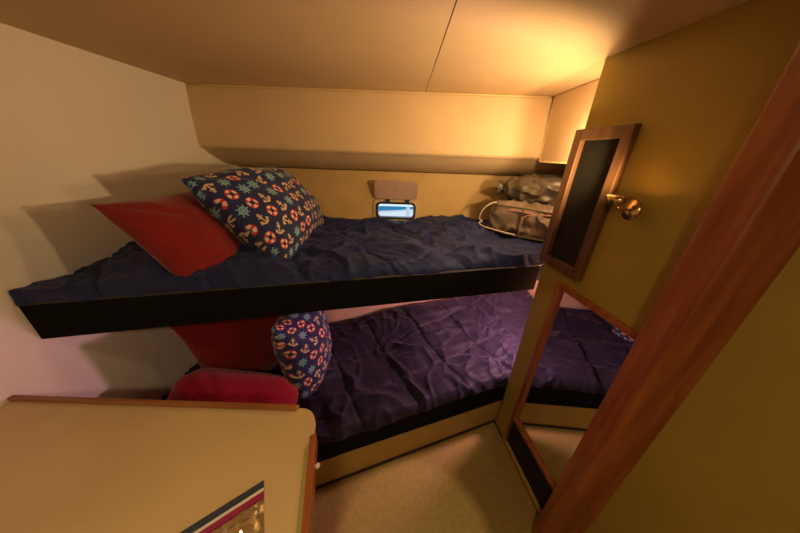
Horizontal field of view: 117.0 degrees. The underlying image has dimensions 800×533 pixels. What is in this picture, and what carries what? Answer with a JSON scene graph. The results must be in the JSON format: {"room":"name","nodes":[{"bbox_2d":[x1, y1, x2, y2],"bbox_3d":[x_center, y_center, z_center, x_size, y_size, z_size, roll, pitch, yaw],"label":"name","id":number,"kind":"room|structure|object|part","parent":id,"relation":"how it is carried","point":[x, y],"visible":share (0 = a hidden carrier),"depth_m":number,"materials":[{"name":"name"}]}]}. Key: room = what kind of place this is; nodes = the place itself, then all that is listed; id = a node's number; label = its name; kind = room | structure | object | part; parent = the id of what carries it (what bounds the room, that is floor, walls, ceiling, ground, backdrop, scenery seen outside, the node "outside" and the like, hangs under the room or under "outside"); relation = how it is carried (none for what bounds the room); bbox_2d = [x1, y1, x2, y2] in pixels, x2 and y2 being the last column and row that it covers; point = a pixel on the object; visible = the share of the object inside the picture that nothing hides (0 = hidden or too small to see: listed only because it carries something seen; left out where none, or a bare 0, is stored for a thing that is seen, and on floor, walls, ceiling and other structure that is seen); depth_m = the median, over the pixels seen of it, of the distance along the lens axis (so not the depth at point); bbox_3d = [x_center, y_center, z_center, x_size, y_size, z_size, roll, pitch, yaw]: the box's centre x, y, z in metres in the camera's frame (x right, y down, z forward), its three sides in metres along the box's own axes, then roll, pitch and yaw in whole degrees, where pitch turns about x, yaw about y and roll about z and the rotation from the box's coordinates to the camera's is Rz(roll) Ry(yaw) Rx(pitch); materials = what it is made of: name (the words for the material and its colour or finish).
{"room":"boat cabin","nodes":[
{"label":"boat cabin","id":0,"kind":"room"},
{"bbox_2d":[0,23,237,406],"bbox_3d":[-1.194,0.370,0.545,0.080,1.800,3.650,2,24,0],"label":"wall","id":1,"kind":"structure","parent":0,"point":[79,128],"depth_m":0.86,"materials":[{"name":"white paint"}]},
{"bbox_2d":[185,83,552,97],"bbox_3d":[-0.160,-0.910,1.269,1.897,0.008,0.012,2,24,0],"label":"trim","id":2,"kind":"structure","parent":1,"relation":"attached to","point":[185,83],"depth_m":1.27,"materials":[{"name":"brown wood"}]},
{"bbox_2d":[0,0,749,96],"bbox_3d":[0.123,-0.379,0.045,2.600,0.060,3.400,2,24,0],"label":"ceiling","id":3,"kind":"structure","parent":0,"point":[553,48],"depth_m":0.70,"materials":[{"name":"paint"}]},
{"bbox_2d":[237,166,513,219],"bbox_3d":[0.082,-0.631,1.717,2.400,0.870,0.050,2,24,0],"label":"wall","id":4,"kind":"structure","parent":0,"point":[349,194],"depth_m":1.73,"materials":[{"name":"plastic"}]},
{"bbox_2d":[15,264,542,338],"bbox_3d":[0.011,-0.035,1.301,2.301,0.136,1.200,2,24,0],"label":"bunk","id":5,"kind":"object","parent":4,"relation":"attached to","point":[61,318],"visible":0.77,"depth_m":0.90,"materials":[{"name":"black wood"}]},
{"bbox_2d":[8,214,543,305],"bbox_3d":[0.015,-0.132,1.253,2.290,0.120,1.194,2,24,0],"label":"comforter","id":6,"kind":"object","parent":5,"relation":"on","point":[341,249],"visible":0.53,"depth_m":0.99,"materials":[{"name":"blue fabric"}]},
{"bbox_2d":[90,191,241,276],"bbox_3d":[-0.797,-0.132,0.975,0.261,0.297,0.443,2,24,0],"label":"pillow","id":7,"kind":"object","parent":6,"relation":"on","point":[176,230],"visible":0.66,"depth_m":0.83,"materials":[{"name":"red fabric"}]},
{"bbox_2d":[178,167,323,258],"bbox_3d":[-0.630,-0.288,1.236,0.395,0.402,0.690,2,24,0],"label":"pillow","id":8,"kind":"object","parent":6,"relation":"on","point":[269,209],"visible":0.87,"depth_m":0.99,"materials":[{"name":"fabric"}]},
{"bbox_2d":[478,198,553,241],"bbox_3d":[0.776,-0.281,1.399,0.597,0.205,0.397,16,28,28],"label":"backpack","id":9,"kind":"object","parent":6,"relation":"on","point":[515,217],"visible":0.52,"depth_m":1.32,"materials":[{"name":"beige fabric"}]},
{"bbox_2d":[496,173,562,205],"bbox_3d":[0.856,-0.432,1.372,0.564,0.170,0.384,16,28,27],"label":"sack","id":10,"kind":"object","parent":9,"relation":"on","point":[534,187],"visible":0.43,"depth_m":1.31,"materials":[{"name":"fabric"}]},
{"bbox_2d":[186,85,565,174],"bbox_3d":[0.037,-0.773,1.461,2.300,0.403,0.300,2,24,0],"label":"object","id":11,"kind":"structure","parent":4,"relation":"attached to","point":[238,126],"depth_m":1.32,"materials":[{"name":"plastic"}]},
{"bbox_2d":[244,166,521,175],"bbox_3d":[0.033,-0.651,1.678,2.300,0.008,0.008,2,24,0],"label":"trim","id":12,"kind":"structure","parent":4,"relation":"attached to","point":[244,166],"depth_m":1.68,"materials":[{"name":"brown wood"}]},
{"bbox_2d":[374,180,419,220],"bbox_3d":[-0.023,-0.452,1.736,0.334,0.308,0.107,2,24,0],"label":"window","id":13,"kind":"structure","parent":4,"relation":"in","point":[386,191],"depth_m":1.71,"materials":[{"name":"brown plastic"}]},
{"bbox_3d":[-0.025,-0.401,1.789,0.334,0.172,0.012,2,24,0],"label":"frame","id":14,"kind":"part","parent":13,"relation":"part of","materials":[{"name":"brown plastic"}]},
{"bbox_2d":[324,298,449,322],"bbox_3d":[0.025,0.227,1.976,2.468,0.950,0.145,-4,25,-14],"label":"wall","id":15,"kind":"structure","parent":0,"point":[336,315],"depth_m":1.85,"materials":[{"name":"paint"}]},
{"bbox_2d":[312,415,538,532],"bbox_3d":[0.066,1.260,0.930,2.600,0.060,3.650,2,24,0],"label":"floor","id":16,"kind":"structure","parent":0,"point":[469,482],"depth_m":1.19,"materials":[{"name":"carpet"}]},
{"bbox_2d":[0,395,319,532],"bbox_3d":[-0.612,0.944,0.516,1.122,0.816,0.840,2,24,0],"label":"cabinet","id":17,"kind":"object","parent":16,"relation":"on","point":[68,464],"depth_m":0.59,"materials":[{"name":"laminate"}]},
{"bbox_3d":[-0.728,0.405,0.727,0.854,0.014,0.014,2,24,0],"label":"edge rail","id":18,"kind":"part","parent":17,"relation":"part of","materials":[{"name":"brown wood"}]},
{"bbox_2d":[180,480,263,532],"bbox_3d":[-0.329,0.546,0.429,0.158,0.026,0.248,-10,27,-25],"label":"bag","id":19,"kind":"object","parent":17,"relation":"on","point":[222,515],"visible":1,"depth_m":0.52,"materials":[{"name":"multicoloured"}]},
{"bbox_3d":[-0.143,0.627,0.319,0.017,0.046,0.782,-4,25,-13],"label":"edge rail","id":20,"kind":"part","parent":17,"relation":"part of","materials":[{"name":"brown wood"}]},
{"bbox_2d":[315,400,502,486],"bbox_3d":[-0.019,0.805,1.622,2.627,0.190,0.924,-4,25,-14],"label":"bunk","id":21,"kind":"object","parent":16,"relation":"on","point":[349,462],"visible":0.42,"depth_m":1.30,"materials":[{"name":"laminate"}]},
{"bbox_2d":[315,419,494,489],"bbox_3d":[-0.293,1.069,1.237,1.889,0.010,0.009,-7,26,-18],"label":"baseboard","id":22,"kind":"structure","parent":21,"relation":"attached to","point":[491,421],"depth_m":1.33,"materials":[{"name":"brown wood"}]},
{"bbox_2d":[317,386,506,461],"bbox_3d":[-0.021,0.660,1.545,2.594,0.133,0.889,-4,25,-14],"label":"mattress","id":23,"kind":"object","parent":21,"relation":"on","point":[470,402],"visible":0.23,"depth_m":1.26,"materials":[{"name":"black fabric"}]},
{"bbox_2d":[170,315,281,372],"bbox_3d":[-0.815,0.391,1.323,0.244,0.498,0.515,11,26,19],"label":"pillow","id":24,"kind":"object","parent":23,"relation":"on","point":[239,344],"visible":0.41,"depth_m":1.17,"materials":[{"name":"red fabric"}]},
{"bbox_2d":[167,368,298,404],"bbox_3d":[-0.722,0.622,1.062,0.491,0.360,0.309,2,24,0],"label":"pillow","id":25,"kind":"object","parent":23,"relation":"on","point":[203,384],"visible":0.46,"depth_m":1.02,"materials":[{"name":"fabric"}]},
{"bbox_2d":[271,311,331,400],"bbox_3d":[-0.496,0.410,1.294,0.240,0.511,0.391,3,25,3],"label":"pillow","id":26,"kind":"object","parent":23,"relation":"on","point":[301,342],"visible":0.78,"depth_m":1.15,"materials":[{"name":"fabric"}]},
{"bbox_2d":[162,290,532,444],"bbox_3d":[-0.015,0.508,1.477,2.601,0.209,0.918,-4,25,-14],"label":"comforter","id":27,"kind":"object","parent":23,"relation":"on","point":[391,365],"visible":0.52,"depth_m":1.48,"materials":[{"name":"purple fabric"}]},
{"bbox_2d":[528,280,538,297],"bbox_3d":[1.213,-0.065,1.682,0.100,1.800,1.150,2,24,0],"label":"wall","id":28,"kind":"structure","parent":0,"point":[532,292],"depth_m":2.10,"materials":[{"name":"paint"}]},
{"bbox_2d":[496,0,799,532],"bbox_3d":[0.991,0.674,0.044,0.772,1.800,2.450,2,24,0],"label":"door","id":29,"kind":"structure","parent":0,"point":[727,460],"depth_m":0.57,"materials":[{"name":"laminate"}]},
{"bbox_2d":[494,421,541,514],"bbox_3d":[0.622,1.055,1.303,0.010,0.040,0.491,-1,25,-7],"label":"baseboard","id":30,"kind":"structure","parent":29,"relation":"attached to","point":[517,465],"depth_m":1.26,"materials":[{"name":"laminate"}]},
{"bbox_2d":[505,415,552,509],"bbox_3d":[0.631,0.961,1.202,0.012,0.205,0.354,-1,25,-7],"label":"panel","id":31,"kind":"object","parent":29,"relation":"attached to","point":[541,489],"visible":0.64,"depth_m":1.20,"materials":[{"name":"black"}]},
{"bbox_2d":[539,96,566,163],"bbox_3d":[0.779,-0.624,1.090,0.009,0.310,0.484,2,24,0],"label":"trim","id":32,"kind":"structure","parent":29,"relation":"attached to","point":[554,96],"depth_m":1.28,"materials":[{"name":"brown wood"}]},
{"bbox_2d":[540,78,599,161],"bbox_3d":[0.981,-0.615,1.078,0.403,0.313,0.500,2,24,0],"label":"wall","id":33,"kind":"structure","parent":29,"relation":"attached to","point":[571,108],"depth_m":1.15,"materials":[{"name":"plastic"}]},
{"bbox_2d":[512,282,638,490],"bbox_3d":[0.645,0.508,0.990,0.018,0.825,0.346,-1,25,-7],"label":"wall mirror","id":34,"kind":"object","parent":29,"relation":"attached to","point":[581,348],"visible":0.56,"depth_m":0.96,"materials":[{"name":"brown mirror"}]},
{"bbox_3d":[0.632,0.874,1.157,0.018,0.022,0.301,-1,25,-7],"label":"frame rail","id":35,"kind":"part","parent":34,"relation":"part of","materials":[{"name":"brown wood"}]},
{"bbox_3d":[0.658,0.142,0.823,0.018,0.020,0.301,-1,25,-7],"label":"frame rail","id":36,"kind":"part","parent":34,"relation":"part of","materials":[{"name":"brown wood"}]},
{"bbox_2d":[539,123,641,281],"bbox_3d":[0.639,-0.214,0.874,0.024,0.495,0.211,-1,25,-7],"label":"picture frame","id":37,"kind":"structure","parent":29,"relation":"in","point":[598,158],"depth_m":0.85,"materials":[{"name":"brown wood"}]},
{"bbox_3d":[0.632,-0.004,0.967,0.024,0.035,0.146,-1,25,-7],"label":"rail","id":38,"kind":"part","parent":37,"relation":"part of","materials":[{"name":"brown wood"}]},
{"bbox_3d":[0.648,-0.213,0.873,0.006,0.425,0.146,-1,25,-7],"label":"panel","id":39,"kind":"part","parent":37,"relation":"part of","materials":[{"name":"black"}]},
{"bbox_3d":[0.647,-0.422,0.776,0.024,0.035,0.146,-1,25,-7],"label":"rail","id":40,"kind":"part","parent":37,"relation":"part of","materials":[{"name":"brown wood"}]},
{"bbox_2d":[606,195,641,219],"bbox_3d":[0.612,-0.164,0.685,0.079,0.064,0.060,2,24,0],"label":"wall sconce","id":41,"kind":"object","parent":29,"relation":"attached to","point":[631,209],"visible":1,"depth_m":0.67,"materials":[{"name":"gold metal"}]},
{"bbox_3d":[0.603,-0.180,0.678,0.060,0.028,0.060,2,24,0],"label":"lamp shade","id":42,"kind":"part","parent":41,"relation":"part of","materials":[{"name":"gold metal"}]},
{"bbox_3d":[0.625,-0.161,0.686,0.046,0.022,0.010,2,24,0],"label":"arm","id":43,"kind":"part","parent":41,"relation":"part of","materials":[{"name":"gold metal"}]},
{"bbox_2d":[532,41,799,532],"bbox_3d":[0.659,0.373,0.680,0.099,1.800,0.105,2,24,0],"label":"trim","id":44,"kind":"structure","parent":29,"relation":"attached to","point":[749,231],"depth_m":0.52,"materials":[{"name":"brown wood"}]},
{"label":"outside","id":45,"kind":"structure","parent":0,"visible":0},
{"bbox_3d":[0.043,-1.239,8.447,16.000,0.050,11.600,2,25,0],"label":"water","id":46,"kind":"object","parent":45,"visible":0},
{"bbox_2d":[379,204,412,216],"bbox_3d":[-0.021,-0.828,5.551,6.300,1.700,1.613,2,24,0],"label":"boat","id":47,"kind":"object","parent":46,"relation":"on","point":[384,209],"visible":0.04,"depth_m":4.57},
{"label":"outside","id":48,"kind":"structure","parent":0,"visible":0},
{"bbox_2d":[406,205,409,216],"bbox_3d":[0.131,-0.888,4.125,0.076,0.423,0.222,2,24,0],"label":"boat fender","id":49,"kind":"object","parent":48,"point":[408,207],"visible":0.43,"depth_m":4.01,"materials":[{"name":"beige plastic"}]}
]}

